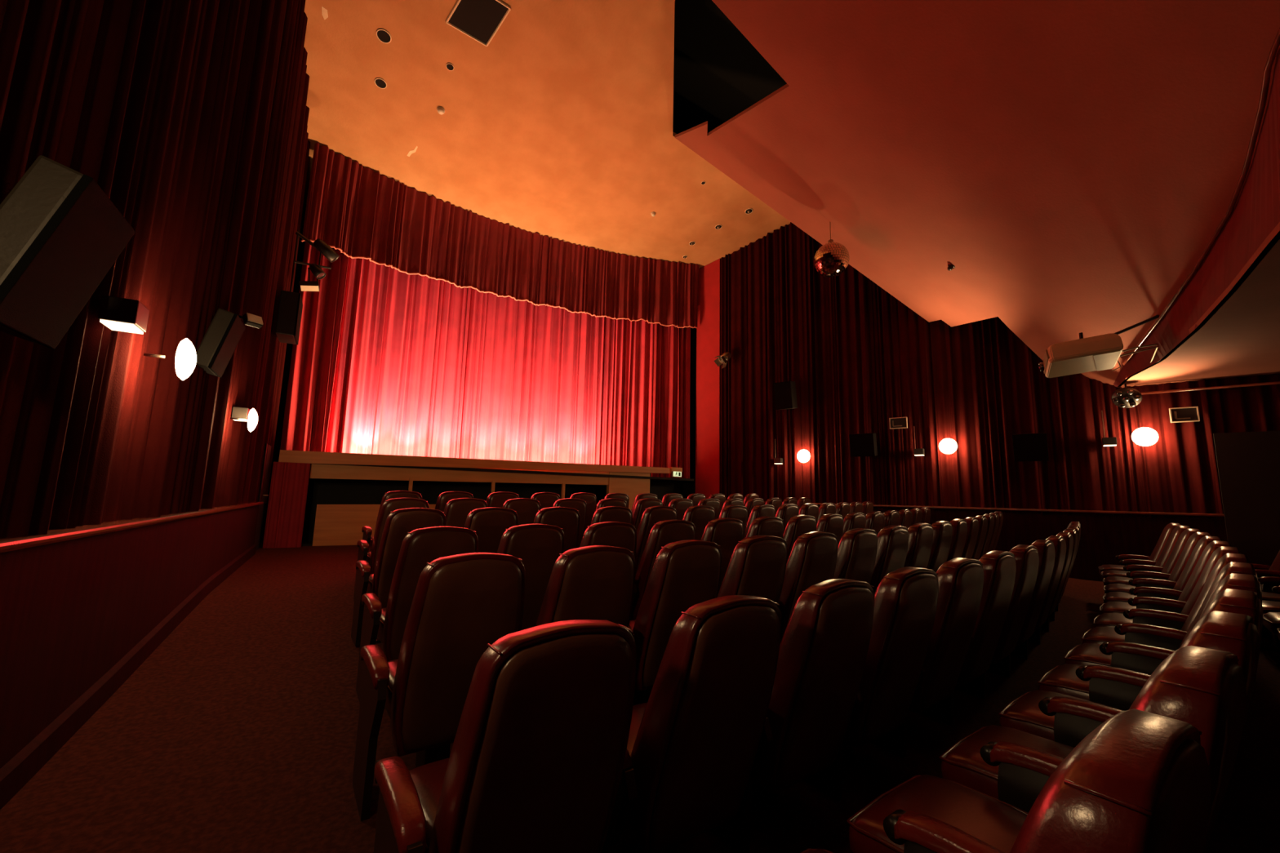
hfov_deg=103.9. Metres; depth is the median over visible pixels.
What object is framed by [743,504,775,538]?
seat
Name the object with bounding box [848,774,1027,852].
seat cushion
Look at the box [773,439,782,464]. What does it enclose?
box
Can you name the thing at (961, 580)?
seat
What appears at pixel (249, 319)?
floodlight
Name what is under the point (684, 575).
seat
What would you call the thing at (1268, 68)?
trim
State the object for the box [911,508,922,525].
seat
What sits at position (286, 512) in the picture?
curtain
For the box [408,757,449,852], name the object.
seat cushion
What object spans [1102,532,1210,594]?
seat
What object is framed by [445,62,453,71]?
recessed light
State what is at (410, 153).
flaked patch
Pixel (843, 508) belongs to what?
seat
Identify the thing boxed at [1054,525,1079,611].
seat
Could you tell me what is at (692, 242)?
recessed light
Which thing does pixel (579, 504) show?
seat
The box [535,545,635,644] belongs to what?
seat
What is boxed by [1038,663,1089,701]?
seat cushion
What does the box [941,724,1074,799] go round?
seat cushion
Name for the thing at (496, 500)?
seat
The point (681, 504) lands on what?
seat
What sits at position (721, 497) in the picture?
seat
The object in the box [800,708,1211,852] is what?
seat
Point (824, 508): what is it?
seat
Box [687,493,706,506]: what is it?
seat
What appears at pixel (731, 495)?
seat
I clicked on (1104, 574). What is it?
seat cushion
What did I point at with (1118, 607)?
seat cushion
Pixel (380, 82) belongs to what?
recessed light
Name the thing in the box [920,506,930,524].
seat
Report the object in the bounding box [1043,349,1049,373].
grille
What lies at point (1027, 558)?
seat
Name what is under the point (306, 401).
curtain
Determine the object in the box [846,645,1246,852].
seat
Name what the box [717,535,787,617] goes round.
seat
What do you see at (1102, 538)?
wall
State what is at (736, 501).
seat
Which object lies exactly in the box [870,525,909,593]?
seat
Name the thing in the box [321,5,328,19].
flaked patch
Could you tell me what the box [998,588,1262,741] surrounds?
seat
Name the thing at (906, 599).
seat
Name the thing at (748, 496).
seat
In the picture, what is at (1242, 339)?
ceiling
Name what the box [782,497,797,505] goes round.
seat
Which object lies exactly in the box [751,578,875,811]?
seat
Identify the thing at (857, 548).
seat
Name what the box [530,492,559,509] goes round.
seat
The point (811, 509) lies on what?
seat
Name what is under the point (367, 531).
seat
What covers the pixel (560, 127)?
ceiling
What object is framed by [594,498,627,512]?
seat
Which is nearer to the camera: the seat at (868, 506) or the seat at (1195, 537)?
the seat at (1195, 537)
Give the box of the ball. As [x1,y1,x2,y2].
[813,222,849,277]
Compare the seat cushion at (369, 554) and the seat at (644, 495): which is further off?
the seat at (644, 495)
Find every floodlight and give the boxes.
[237,312,262,328]
[299,267,319,291]
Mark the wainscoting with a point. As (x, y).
(70, 611)
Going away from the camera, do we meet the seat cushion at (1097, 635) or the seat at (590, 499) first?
the seat cushion at (1097, 635)
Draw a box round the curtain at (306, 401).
[280,241,342,451]
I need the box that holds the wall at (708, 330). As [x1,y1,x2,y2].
[695,258,720,498]
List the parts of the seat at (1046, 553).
panel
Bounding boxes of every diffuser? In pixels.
[99,319,143,334]
[233,418,247,422]
[1103,444,1116,446]
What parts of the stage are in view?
panel, panel, alcove panel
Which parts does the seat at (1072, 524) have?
backrest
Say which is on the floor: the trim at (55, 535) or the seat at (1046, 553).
the seat at (1046, 553)
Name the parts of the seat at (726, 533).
backrest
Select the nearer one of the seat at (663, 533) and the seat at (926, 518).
the seat at (663, 533)
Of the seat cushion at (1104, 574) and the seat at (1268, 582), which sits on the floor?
the seat at (1268, 582)
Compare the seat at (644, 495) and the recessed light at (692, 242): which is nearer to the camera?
the seat at (644, 495)
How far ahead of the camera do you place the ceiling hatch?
6.72 m
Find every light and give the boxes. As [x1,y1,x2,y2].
[374,77,386,88]
[376,28,391,43]
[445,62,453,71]
[688,240,695,245]
[715,224,722,229]
[745,208,752,213]
[888,417,907,429]
[1111,383,1142,408]
[1168,406,1199,422]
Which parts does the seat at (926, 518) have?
panel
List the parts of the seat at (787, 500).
panel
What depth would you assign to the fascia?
4.09 m
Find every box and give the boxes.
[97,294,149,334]
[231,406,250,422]
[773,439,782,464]
[913,426,924,456]
[1101,410,1117,446]
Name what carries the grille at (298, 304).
attached to the loudspeaker at (291, 304)
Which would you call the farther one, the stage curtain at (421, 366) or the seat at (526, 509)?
the stage curtain at (421, 366)
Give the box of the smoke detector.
[436,106,444,114]
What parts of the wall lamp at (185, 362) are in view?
mounting stem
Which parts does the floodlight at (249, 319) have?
glass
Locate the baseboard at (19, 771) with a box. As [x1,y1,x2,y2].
[0,544,256,809]
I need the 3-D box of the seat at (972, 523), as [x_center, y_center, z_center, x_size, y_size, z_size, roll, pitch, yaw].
[3.412,1.496,5.654,0.715,0.960,0.526,-6,-11,43]
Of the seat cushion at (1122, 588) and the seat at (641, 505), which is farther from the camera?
the seat at (641, 505)
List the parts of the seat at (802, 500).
panel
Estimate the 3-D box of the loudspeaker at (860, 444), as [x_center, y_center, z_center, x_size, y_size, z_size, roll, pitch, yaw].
[4.194,0.351,9.367,0.420,0.444,0.382,-5,-10,39]
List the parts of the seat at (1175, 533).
panel, armrest, backrest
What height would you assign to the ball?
0.942 m
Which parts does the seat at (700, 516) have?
backrest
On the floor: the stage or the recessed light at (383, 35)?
the stage
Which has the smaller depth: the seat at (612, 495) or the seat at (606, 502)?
the seat at (606, 502)
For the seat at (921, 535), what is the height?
0.960 m
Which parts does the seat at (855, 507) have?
panel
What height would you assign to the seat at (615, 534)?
0.960 m
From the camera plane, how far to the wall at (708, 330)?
11.98 m
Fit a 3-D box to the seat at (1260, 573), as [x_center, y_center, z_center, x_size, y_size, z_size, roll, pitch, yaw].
[5.806,1.420,4.560,0.715,0.960,0.526,-5,-11,40]
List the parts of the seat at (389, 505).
panel, armrest, backrest, panel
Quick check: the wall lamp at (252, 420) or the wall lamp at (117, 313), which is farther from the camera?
the wall lamp at (252, 420)
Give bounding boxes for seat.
[351,507,445,646]
[351,552,524,821]
[353,497,429,599]
[355,526,478,702]
[361,490,422,552]
[373,619,637,852]
[434,491,473,511]
[444,497,488,528]
[463,506,518,553]
[486,492,519,507]
[496,524,564,630]
[502,497,540,525]
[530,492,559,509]
[533,506,580,551]
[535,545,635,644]
[552,497,586,547]
[569,492,596,531]
[579,521,636,602]
[590,506,632,525]
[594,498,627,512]
[604,493,629,507]
[622,595,781,852]
[628,539,721,705]
[630,520,695,620]
[631,493,657,513]
[632,498,662,530]
[635,506,677,576]
[662,493,683,506]
[668,497,693,519]
[682,505,715,540]
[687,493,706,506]
[697,497,720,519]
[701,517,744,594]
[708,493,725,515]
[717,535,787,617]
[718,504,747,537]
[720,497,743,511]
[727,493,743,500]
[743,493,759,506]
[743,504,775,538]
[745,497,764,521]
[746,516,783,537]
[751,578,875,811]
[764,497,782,514]
[775,503,799,532]
[778,531,838,644]
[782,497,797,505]
[782,515,817,561]
[797,497,811,509]
[798,503,818,522]
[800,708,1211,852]
[816,513,844,544]
[817,502,835,523]
[833,528,877,584]
[835,502,850,519]
[842,512,866,535]
[842,566,938,765]
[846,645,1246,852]
[849,502,862,513]
[862,501,873,515]
[865,511,884,534]
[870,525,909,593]
[883,510,899,528]
[898,509,911,528]
[903,523,933,568]
[906,557,983,727]
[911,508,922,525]
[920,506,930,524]
[926,520,952,572]
[938,610,1259,799]
[946,519,967,561]
[955,550,1016,698]
[961,516,978,559]
[971,515,987,559]
[978,514,994,559]
[986,512,999,553]
[986,544,1039,677]
[991,511,1003,551]
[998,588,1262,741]
[1010,539,1055,659]
[1027,535,1066,644]
[1037,573,1262,701]
[1040,532,1073,631]
[1048,528,1077,621]
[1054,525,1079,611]
[1059,523,1080,602]
[1063,561,1257,666]
[1066,521,1080,528]
[1081,553,1249,644]
[1093,546,1240,628]
[1097,523,1181,573]
[1099,540,1231,614]
[1100,525,1191,580]
[1102,528,1200,586]
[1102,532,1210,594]
[1102,536,1221,603]
[1252,550,1279,571]
[1254,568,1279,639]
[1257,576,1279,652]
[1262,585,1279,666]
[1262,612,1279,635]
[1276,628,1279,639]
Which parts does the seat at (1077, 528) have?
panel, backrest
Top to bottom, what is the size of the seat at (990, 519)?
0.960 m
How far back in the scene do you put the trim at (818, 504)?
7.60 m
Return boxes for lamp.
[143,337,196,380]
[230,408,257,431]
[797,449,809,462]
[938,438,957,453]
[1131,426,1158,446]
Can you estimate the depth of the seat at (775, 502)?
7.96 m
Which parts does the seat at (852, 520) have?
panel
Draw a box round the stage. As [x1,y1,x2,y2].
[277,449,693,546]
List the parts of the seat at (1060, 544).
panel, panel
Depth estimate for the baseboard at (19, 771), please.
2.40 m
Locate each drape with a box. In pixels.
[0,0,310,537]
[720,222,1279,520]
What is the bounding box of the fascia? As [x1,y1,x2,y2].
[1113,47,1279,386]
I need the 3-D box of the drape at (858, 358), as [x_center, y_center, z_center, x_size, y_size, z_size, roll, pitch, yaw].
[6.676,-2.610,8.081,12.352,8.000,0.150,-5,-10,39]
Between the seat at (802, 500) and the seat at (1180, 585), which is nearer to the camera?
the seat at (1180, 585)
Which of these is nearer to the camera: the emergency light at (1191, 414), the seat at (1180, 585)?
the seat at (1180, 585)
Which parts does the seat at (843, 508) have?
panel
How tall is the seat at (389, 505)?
0.960 m
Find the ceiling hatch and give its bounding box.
[445,0,511,46]
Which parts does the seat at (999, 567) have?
panel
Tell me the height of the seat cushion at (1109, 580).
0.140 m
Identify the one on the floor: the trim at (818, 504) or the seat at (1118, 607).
the seat at (1118, 607)
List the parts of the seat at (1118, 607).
panel, armrest, backrest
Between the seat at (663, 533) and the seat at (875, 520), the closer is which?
the seat at (663, 533)
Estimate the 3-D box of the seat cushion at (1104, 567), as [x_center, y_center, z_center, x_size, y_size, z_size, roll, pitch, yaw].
[5.601,1.685,5.765,0.460,0.140,0.424,-5,-10,40]
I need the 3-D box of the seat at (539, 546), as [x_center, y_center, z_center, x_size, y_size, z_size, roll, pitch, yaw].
[-0.797,1.103,3.253,0.526,0.960,0.715,7,-10,-36]
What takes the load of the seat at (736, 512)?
on the floor
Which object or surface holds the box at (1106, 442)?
attached to the drape at (858, 358)
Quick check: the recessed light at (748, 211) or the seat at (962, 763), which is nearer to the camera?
the seat at (962, 763)
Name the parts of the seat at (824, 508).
panel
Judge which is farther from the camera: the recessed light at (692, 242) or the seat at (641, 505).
the recessed light at (692, 242)
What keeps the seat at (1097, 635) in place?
on the floor
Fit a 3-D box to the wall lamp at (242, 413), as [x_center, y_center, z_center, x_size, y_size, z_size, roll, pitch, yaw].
[-3.929,-0.119,4.931,0.120,0.121,0.150,6,-9,-30]
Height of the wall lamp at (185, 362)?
0.226 m
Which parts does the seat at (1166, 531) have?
armrest, backrest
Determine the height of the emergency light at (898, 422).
0.200 m
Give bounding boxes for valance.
[301,142,699,328]
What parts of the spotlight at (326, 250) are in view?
lighting bracket, stage spotlight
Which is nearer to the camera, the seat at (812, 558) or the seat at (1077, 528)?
the seat at (812, 558)
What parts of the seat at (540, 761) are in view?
panel, armrest, panel, panel, armrest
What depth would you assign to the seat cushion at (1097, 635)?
2.99 m
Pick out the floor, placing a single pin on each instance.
(237, 733)
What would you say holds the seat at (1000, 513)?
on the floor
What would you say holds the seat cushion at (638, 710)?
on the seat at (697, 747)
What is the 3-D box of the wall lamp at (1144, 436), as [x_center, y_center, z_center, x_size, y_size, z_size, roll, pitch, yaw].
[7.126,0.145,7.050,0.216,0.268,0.210,3,-8,-12]
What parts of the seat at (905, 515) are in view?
panel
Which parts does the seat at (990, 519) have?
backrest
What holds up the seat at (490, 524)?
on the floor
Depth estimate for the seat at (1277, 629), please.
3.23 m
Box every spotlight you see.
[289,229,339,291]
[714,351,731,368]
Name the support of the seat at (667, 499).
on the floor
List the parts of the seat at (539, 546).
backrest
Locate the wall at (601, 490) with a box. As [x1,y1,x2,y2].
[277,241,606,536]
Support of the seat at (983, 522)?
on the floor
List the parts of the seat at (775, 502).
backrest, panel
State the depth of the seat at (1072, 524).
5.48 m
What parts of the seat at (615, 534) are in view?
backrest, panel, panel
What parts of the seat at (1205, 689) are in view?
panel, armrest, backrest, panel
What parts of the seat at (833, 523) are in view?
backrest, panel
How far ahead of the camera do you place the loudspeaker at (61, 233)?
1.46 m
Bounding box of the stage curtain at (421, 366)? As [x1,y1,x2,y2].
[321,253,676,477]
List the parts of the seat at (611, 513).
panel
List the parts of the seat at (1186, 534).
panel, armrest, backrest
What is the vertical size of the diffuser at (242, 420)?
0.012 m
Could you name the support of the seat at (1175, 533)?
on the floor
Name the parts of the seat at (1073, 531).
panel, panel, backrest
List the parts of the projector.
support arm, wire frame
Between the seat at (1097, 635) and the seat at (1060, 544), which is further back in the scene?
the seat at (1060, 544)
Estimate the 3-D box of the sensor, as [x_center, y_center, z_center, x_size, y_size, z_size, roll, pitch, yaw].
[4.491,-2.296,7.220,0.095,0.092,0.094,6,-9,-30]
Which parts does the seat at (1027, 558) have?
panel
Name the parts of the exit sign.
lit panel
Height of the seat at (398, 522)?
0.960 m
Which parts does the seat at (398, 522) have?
panel, armrest, backrest, panel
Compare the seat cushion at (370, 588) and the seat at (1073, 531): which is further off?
the seat at (1073, 531)
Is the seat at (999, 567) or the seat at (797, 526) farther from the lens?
the seat at (797, 526)
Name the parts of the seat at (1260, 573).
armrest, panel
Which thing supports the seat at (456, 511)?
on the floor
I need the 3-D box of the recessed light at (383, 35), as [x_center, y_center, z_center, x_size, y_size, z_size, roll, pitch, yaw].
[-3.510,-5.352,6.860,0.190,0.049,0.190,6,-9,-30]
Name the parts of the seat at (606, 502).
panel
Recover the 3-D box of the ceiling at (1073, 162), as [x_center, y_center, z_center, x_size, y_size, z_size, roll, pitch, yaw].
[2.962,-3.006,6.581,5.985,4.496,7.243,-5,-10,39]
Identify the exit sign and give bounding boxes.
[671,466,682,477]
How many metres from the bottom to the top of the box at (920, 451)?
0.526 m
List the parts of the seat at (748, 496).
panel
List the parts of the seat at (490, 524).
backrest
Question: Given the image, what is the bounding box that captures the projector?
[1038,315,1159,377]
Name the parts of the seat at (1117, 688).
panel, armrest, backrest, panel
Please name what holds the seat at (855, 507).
on the floor
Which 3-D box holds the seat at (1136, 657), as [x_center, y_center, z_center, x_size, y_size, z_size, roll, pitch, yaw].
[2.244,1.104,2.214,0.526,0.960,0.715,8,-10,-39]
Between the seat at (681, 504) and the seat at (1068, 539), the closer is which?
the seat at (1068, 539)
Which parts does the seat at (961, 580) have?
panel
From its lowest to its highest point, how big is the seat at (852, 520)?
0.960 m
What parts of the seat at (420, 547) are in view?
panel, armrest, backrest, panel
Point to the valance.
(358, 211)
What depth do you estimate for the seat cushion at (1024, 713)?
1.93 m
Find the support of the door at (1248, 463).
on the floor
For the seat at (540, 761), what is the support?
on the floor
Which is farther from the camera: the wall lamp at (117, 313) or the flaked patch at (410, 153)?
the flaked patch at (410, 153)
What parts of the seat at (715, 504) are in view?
panel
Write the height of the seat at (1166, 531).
0.960 m
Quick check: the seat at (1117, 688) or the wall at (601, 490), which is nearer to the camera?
the seat at (1117, 688)
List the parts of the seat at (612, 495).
panel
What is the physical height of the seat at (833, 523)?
0.960 m
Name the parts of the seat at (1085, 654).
panel, armrest, backrest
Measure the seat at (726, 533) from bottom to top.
0.960 m
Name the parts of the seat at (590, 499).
backrest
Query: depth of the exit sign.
11.42 m
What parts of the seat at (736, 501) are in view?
panel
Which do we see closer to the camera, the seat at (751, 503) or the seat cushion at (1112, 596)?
the seat cushion at (1112, 596)
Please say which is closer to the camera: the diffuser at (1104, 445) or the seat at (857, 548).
the seat at (857, 548)
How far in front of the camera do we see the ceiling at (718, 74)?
9.40 m
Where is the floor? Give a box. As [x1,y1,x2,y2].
[0,536,1279,852]
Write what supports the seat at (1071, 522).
on the floor
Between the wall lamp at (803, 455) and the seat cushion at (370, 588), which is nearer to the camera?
the seat cushion at (370, 588)
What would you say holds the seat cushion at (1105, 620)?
on the seat at (1105, 620)
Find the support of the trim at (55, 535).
attached to the wall at (301, 244)
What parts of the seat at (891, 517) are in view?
panel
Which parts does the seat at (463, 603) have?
panel, armrest, backrest, panel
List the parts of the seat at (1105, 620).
armrest, panel, backrest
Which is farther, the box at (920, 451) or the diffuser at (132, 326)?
the box at (920, 451)
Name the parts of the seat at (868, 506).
panel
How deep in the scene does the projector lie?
5.94 m
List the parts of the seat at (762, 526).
panel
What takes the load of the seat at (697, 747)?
on the floor
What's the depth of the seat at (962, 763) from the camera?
1.60 m
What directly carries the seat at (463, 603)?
on the floor
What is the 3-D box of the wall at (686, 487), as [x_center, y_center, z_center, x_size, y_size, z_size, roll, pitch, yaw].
[1.061,-1.416,13.236,0.150,9.400,2.000,6,-9,-30]
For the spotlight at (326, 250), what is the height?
1.020 m
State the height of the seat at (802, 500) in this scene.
0.960 m
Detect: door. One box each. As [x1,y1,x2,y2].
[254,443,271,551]
[1213,431,1279,565]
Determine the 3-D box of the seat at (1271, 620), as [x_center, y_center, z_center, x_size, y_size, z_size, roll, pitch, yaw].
[4.695,1.258,3.334,0.715,0.960,0.526,-6,-11,43]
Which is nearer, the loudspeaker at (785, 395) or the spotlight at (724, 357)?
the loudspeaker at (785, 395)
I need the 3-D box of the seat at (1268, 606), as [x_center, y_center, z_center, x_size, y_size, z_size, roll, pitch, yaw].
[5.072,1.312,3.735,0.715,0.960,0.526,-6,-11,42]
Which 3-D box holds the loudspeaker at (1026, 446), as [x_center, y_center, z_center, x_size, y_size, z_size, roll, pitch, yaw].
[6.089,0.330,7.808,0.420,0.444,0.382,-5,-10,39]
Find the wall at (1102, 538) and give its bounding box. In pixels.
[818,506,1227,582]
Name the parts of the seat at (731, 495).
panel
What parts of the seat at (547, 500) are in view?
backrest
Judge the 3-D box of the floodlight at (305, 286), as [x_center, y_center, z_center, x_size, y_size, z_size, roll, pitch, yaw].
[-5.101,-2.266,7.746,0.274,0.407,0.159,6,-9,-30]
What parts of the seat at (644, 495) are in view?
panel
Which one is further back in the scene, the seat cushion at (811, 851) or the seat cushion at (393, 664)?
the seat cushion at (393, 664)
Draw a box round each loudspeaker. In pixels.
[0,155,135,349]
[195,308,245,377]
[275,289,302,344]
[773,381,797,409]
[848,432,877,457]
[1012,432,1048,462]
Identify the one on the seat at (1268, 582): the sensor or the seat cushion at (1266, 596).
the seat cushion at (1266, 596)
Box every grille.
[293,293,302,344]
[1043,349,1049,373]
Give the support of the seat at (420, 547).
on the floor
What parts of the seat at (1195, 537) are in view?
panel, armrest, backrest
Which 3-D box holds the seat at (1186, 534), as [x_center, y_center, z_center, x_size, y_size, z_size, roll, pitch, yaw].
[4.999,1.469,4.899,0.715,0.960,0.526,-6,-11,41]
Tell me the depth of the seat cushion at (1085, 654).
2.62 m
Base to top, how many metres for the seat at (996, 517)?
0.960 m
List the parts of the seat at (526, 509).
backrest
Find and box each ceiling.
[303,0,790,268]
[672,0,786,133]
[675,0,1279,387]
[1117,222,1279,387]
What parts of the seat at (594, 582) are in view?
panel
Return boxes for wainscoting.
[0,504,259,768]
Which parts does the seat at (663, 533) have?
panel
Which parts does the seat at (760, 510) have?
panel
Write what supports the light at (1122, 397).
attached to the ceiling at (1242, 339)
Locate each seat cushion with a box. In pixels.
[366,551,371,564]
[367,573,373,593]
[368,536,373,548]
[377,608,386,639]
[385,658,398,712]
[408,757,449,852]
[626,702,647,755]
[628,619,635,630]
[808,848,828,852]
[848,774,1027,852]
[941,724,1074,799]
[1000,689,1123,741]
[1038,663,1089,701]
[1064,643,1111,666]
[1081,626,1124,644]
[1093,613,1133,628]
[1098,564,1124,573]
[1099,601,1136,614]
[1101,569,1128,580]
[1103,576,1132,586]
[1103,591,1137,603]
[1104,583,1135,594]
[1262,591,1279,601]
[1262,600,1279,613]
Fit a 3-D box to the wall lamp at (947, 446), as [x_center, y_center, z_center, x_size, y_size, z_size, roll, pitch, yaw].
[5.275,0.337,8.544,0.216,0.268,0.210,3,-8,-12]
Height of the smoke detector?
0.075 m
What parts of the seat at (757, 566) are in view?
panel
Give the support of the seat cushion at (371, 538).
on the seat at (367, 531)
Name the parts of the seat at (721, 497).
backrest, panel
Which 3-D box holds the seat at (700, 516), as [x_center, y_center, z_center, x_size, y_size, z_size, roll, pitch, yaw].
[0.462,1.331,5.422,0.526,0.960,0.715,8,-10,-39]
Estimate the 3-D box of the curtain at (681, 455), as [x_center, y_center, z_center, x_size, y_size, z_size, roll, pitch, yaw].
[0.713,-1.049,11.994,1.094,4.550,0.293,4,-8,-15]
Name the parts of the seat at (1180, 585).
armrest, panel, backrest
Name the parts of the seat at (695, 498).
backrest, panel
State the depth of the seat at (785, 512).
6.23 m
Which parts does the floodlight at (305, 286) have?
glass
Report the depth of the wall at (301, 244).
9.24 m
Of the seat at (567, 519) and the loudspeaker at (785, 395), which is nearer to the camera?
the seat at (567, 519)
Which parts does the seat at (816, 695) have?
panel, panel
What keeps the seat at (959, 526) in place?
on the floor
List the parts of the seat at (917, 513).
panel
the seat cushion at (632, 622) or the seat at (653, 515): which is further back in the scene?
the seat at (653, 515)
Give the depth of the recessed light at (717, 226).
11.08 m
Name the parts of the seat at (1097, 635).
panel, armrest, backrest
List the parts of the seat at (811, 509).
backrest, panel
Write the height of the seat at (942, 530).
0.960 m
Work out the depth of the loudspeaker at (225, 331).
3.66 m
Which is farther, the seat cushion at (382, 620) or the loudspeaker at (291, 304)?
the loudspeaker at (291, 304)
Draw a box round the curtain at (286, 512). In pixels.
[262,462,310,548]
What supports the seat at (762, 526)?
on the floor
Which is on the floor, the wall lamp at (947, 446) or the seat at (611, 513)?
the seat at (611, 513)
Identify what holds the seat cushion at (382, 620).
on the seat at (420, 547)
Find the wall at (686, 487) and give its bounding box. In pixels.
[680,327,696,498]
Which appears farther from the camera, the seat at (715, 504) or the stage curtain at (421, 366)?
the stage curtain at (421, 366)
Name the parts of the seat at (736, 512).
panel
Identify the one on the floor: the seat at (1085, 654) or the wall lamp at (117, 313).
the seat at (1085, 654)
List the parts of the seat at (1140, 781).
panel, armrest, backrest, panel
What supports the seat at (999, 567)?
on the floor
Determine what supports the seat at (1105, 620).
on the floor
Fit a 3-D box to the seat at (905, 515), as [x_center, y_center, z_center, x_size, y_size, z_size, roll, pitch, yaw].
[3.338,1.611,6.876,0.715,0.960,0.526,-6,-11,42]
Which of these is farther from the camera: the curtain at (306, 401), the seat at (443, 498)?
the curtain at (306, 401)
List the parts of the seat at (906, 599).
panel, panel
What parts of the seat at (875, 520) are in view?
panel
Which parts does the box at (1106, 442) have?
cable rod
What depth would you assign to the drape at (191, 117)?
2.78 m
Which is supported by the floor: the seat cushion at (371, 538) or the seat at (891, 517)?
the seat at (891, 517)
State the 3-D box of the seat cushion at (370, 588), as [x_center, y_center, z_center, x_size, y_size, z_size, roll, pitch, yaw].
[-1.835,1.198,3.815,0.424,0.140,0.460,7,-10,-35]
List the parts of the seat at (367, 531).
panel, armrest, backrest, panel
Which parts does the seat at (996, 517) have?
backrest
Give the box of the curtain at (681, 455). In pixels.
[645,323,690,478]
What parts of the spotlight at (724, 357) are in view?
barn door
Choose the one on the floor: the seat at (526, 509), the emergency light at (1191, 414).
the seat at (526, 509)
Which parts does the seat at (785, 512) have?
backrest, panel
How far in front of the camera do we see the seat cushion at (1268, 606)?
3.76 m
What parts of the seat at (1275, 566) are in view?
armrest, backrest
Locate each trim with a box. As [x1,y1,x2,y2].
[0,501,263,553]
[764,502,1224,516]
[1122,27,1279,364]
[1140,381,1279,395]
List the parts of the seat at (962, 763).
panel, armrest, backrest, panel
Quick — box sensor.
[947,263,955,271]
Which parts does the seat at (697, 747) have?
panel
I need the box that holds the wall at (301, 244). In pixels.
[259,190,306,542]
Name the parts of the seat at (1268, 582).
armrest, panel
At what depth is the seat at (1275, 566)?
4.97 m
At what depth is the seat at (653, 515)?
4.76 m
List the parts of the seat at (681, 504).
backrest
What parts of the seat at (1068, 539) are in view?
panel, backrest, panel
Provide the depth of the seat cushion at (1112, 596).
4.13 m
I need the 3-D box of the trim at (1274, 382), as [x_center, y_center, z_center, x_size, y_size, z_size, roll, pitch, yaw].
[8.472,-0.588,6.126,3.568,0.036,0.036,-5,-10,39]
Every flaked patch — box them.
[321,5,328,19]
[406,146,417,156]
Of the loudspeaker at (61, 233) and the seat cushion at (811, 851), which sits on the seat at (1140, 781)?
the seat cushion at (811, 851)
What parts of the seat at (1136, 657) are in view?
panel, armrest, backrest, panel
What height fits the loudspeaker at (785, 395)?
0.598 m

